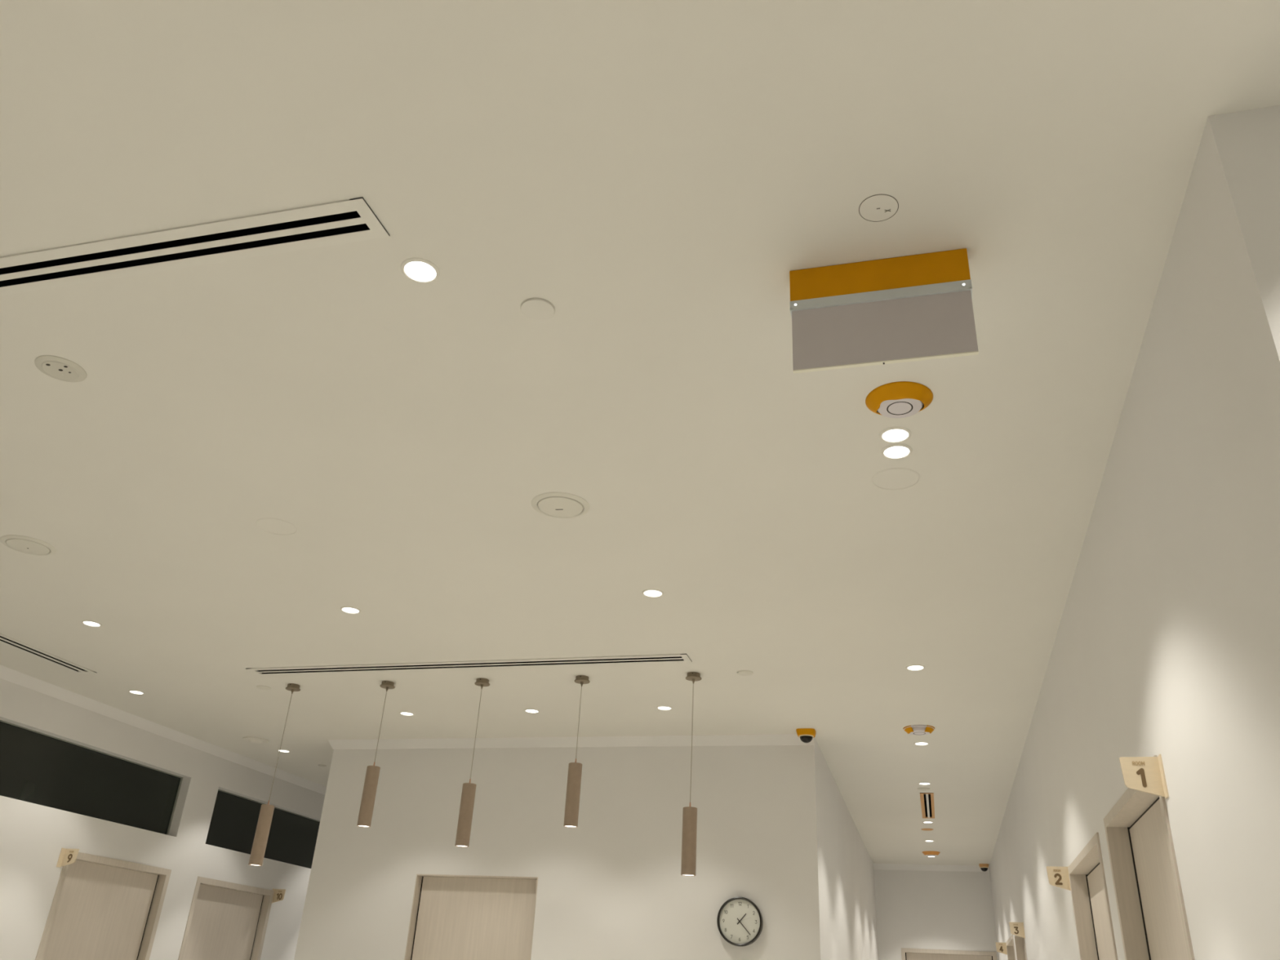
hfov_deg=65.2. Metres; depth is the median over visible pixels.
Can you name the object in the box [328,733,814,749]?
trim
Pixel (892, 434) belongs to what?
recessed light
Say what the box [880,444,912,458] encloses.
recessed light
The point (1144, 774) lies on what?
number sign
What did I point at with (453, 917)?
door
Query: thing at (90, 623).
recessed light
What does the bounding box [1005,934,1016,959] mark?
door
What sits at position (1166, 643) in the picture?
wall
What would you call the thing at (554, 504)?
access cover
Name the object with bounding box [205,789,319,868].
window
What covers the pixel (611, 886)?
wall
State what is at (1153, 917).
door
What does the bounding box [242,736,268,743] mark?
access cover
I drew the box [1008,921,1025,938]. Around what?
number sign
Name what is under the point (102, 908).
door
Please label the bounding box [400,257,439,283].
recessed light
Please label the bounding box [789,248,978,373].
hanging sign
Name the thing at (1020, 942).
door
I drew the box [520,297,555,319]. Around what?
disc
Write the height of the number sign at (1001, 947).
0.125 m
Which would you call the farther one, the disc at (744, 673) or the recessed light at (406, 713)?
the recessed light at (406, 713)
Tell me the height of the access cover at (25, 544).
0.012 m
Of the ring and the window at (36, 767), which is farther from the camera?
the window at (36, 767)
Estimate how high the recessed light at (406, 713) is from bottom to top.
0.006 m
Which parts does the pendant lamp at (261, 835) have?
lamp shade, cord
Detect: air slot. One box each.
[0,196,389,296]
[0,633,97,673]
[245,653,692,675]
[920,792,934,818]
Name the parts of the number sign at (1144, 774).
mounting plate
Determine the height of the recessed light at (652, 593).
0.006 m
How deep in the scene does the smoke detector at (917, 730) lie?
6.80 m
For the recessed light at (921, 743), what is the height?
0.006 m
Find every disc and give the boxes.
[256,685,271,689]
[520,297,555,319]
[737,670,753,675]
[917,787,929,790]
[921,828,933,831]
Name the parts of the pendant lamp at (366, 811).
lamp shade, cord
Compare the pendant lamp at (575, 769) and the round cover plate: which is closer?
the round cover plate
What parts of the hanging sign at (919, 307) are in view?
rail, panel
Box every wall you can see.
[0,678,324,959]
[293,737,822,959]
[816,741,878,959]
[873,869,998,959]
[989,105,1279,959]
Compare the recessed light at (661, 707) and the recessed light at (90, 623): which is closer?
the recessed light at (90, 623)
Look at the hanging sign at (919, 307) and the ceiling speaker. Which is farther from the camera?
the ceiling speaker
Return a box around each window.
[0,720,182,835]
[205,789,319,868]
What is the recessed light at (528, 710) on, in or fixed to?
in the ceiling
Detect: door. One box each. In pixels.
[35,852,171,959]
[177,875,274,959]
[404,874,537,959]
[901,947,996,959]
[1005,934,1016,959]
[1013,934,1026,959]
[1067,832,1117,959]
[1103,755,1195,959]
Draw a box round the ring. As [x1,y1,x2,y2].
[255,517,297,535]
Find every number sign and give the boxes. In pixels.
[56,848,79,867]
[271,888,285,903]
[995,942,1007,955]
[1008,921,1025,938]
[1046,866,1071,890]
[1119,754,1168,799]
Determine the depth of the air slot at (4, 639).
6.35 m
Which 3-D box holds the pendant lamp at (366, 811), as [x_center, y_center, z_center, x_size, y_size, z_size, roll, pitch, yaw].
[-1.659,1.712,6.302,0.097,0.895,0.097,-5,-28,15]
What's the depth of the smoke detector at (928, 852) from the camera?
11.90 m
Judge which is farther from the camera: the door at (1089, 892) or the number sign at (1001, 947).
the number sign at (1001, 947)
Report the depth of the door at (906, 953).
12.51 m
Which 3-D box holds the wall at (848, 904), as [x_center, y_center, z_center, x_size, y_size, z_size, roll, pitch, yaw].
[2.028,4.855,9.548,0.150,3.100,6.888,-5,-28,15]
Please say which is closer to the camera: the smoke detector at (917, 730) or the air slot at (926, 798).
the smoke detector at (917, 730)
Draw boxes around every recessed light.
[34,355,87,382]
[81,620,102,626]
[128,689,144,694]
[277,749,290,752]
[340,606,360,613]
[399,711,414,715]
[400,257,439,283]
[524,708,539,713]
[641,588,663,597]
[656,705,672,710]
[879,426,911,443]
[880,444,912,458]
[905,664,924,671]
[913,741,928,745]
[918,782,931,785]
[922,821,933,823]
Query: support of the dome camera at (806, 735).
attached to the ceiling
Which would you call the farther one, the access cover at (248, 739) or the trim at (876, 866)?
the trim at (876, 866)
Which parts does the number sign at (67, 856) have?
mounting plate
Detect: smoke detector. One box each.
[865,381,933,418]
[902,724,934,735]
[922,850,940,855]
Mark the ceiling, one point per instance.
(657, 174)
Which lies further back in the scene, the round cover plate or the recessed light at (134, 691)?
the recessed light at (134, 691)
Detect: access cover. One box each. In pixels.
[0,534,56,555]
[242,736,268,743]
[531,492,590,518]
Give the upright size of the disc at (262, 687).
0.005 m
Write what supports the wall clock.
attached to the wall at (611, 886)
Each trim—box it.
[0,664,326,795]
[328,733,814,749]
[873,863,989,871]
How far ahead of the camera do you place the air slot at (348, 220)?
2.73 m
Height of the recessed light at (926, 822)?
0.006 m
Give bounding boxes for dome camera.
[795,728,816,742]
[978,863,988,871]
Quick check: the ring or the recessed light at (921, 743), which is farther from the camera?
the recessed light at (921, 743)
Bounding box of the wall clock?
[716,897,763,946]
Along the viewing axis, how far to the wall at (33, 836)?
7.79 m
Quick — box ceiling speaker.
[871,467,920,490]
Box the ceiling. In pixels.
[0,0,1279,866]
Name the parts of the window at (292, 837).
frame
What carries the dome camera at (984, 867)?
attached to the ceiling
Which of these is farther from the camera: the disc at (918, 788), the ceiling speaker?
the disc at (918, 788)
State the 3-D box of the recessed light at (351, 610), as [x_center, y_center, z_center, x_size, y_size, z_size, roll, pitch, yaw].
[-1.527,0.687,5.281,0.107,0.006,0.107,-5,-28,15]
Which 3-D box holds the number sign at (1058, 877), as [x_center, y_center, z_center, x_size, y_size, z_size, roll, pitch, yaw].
[2.211,2.103,5.279,0.112,0.125,0.044,-5,-28,15]
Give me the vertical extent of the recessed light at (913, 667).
0.006 m
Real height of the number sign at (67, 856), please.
0.125 m
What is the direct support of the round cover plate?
attached to the ceiling
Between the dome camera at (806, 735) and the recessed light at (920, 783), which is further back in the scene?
the recessed light at (920, 783)
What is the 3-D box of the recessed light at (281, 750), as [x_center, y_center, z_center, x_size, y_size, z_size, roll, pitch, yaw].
[-3.061,2.329,8.608,0.107,0.006,0.107,-5,-28,15]
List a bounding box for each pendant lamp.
[248,683,300,866]
[356,680,395,827]
[454,678,489,847]
[563,675,590,827]
[680,671,702,876]
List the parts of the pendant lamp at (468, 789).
lamp shade, cord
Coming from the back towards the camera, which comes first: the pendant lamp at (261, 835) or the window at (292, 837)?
the window at (292, 837)
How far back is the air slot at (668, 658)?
6.06 m
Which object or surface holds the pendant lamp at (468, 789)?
hanging from the ceiling
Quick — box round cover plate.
[858,194,898,222]
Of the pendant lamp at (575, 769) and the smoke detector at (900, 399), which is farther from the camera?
the pendant lamp at (575, 769)
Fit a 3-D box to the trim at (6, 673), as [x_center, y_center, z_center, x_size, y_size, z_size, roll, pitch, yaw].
[-4.295,1.159,6.426,0.042,0.068,18.770,-5,-28,15]
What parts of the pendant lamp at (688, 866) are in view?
lamp shade, cord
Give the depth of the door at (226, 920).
8.65 m
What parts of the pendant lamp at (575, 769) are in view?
lamp shade, cord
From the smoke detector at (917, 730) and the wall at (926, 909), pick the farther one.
the wall at (926, 909)
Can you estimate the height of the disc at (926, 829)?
0.006 m
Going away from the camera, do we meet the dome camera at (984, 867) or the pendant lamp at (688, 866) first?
the pendant lamp at (688, 866)
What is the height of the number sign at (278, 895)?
0.125 m

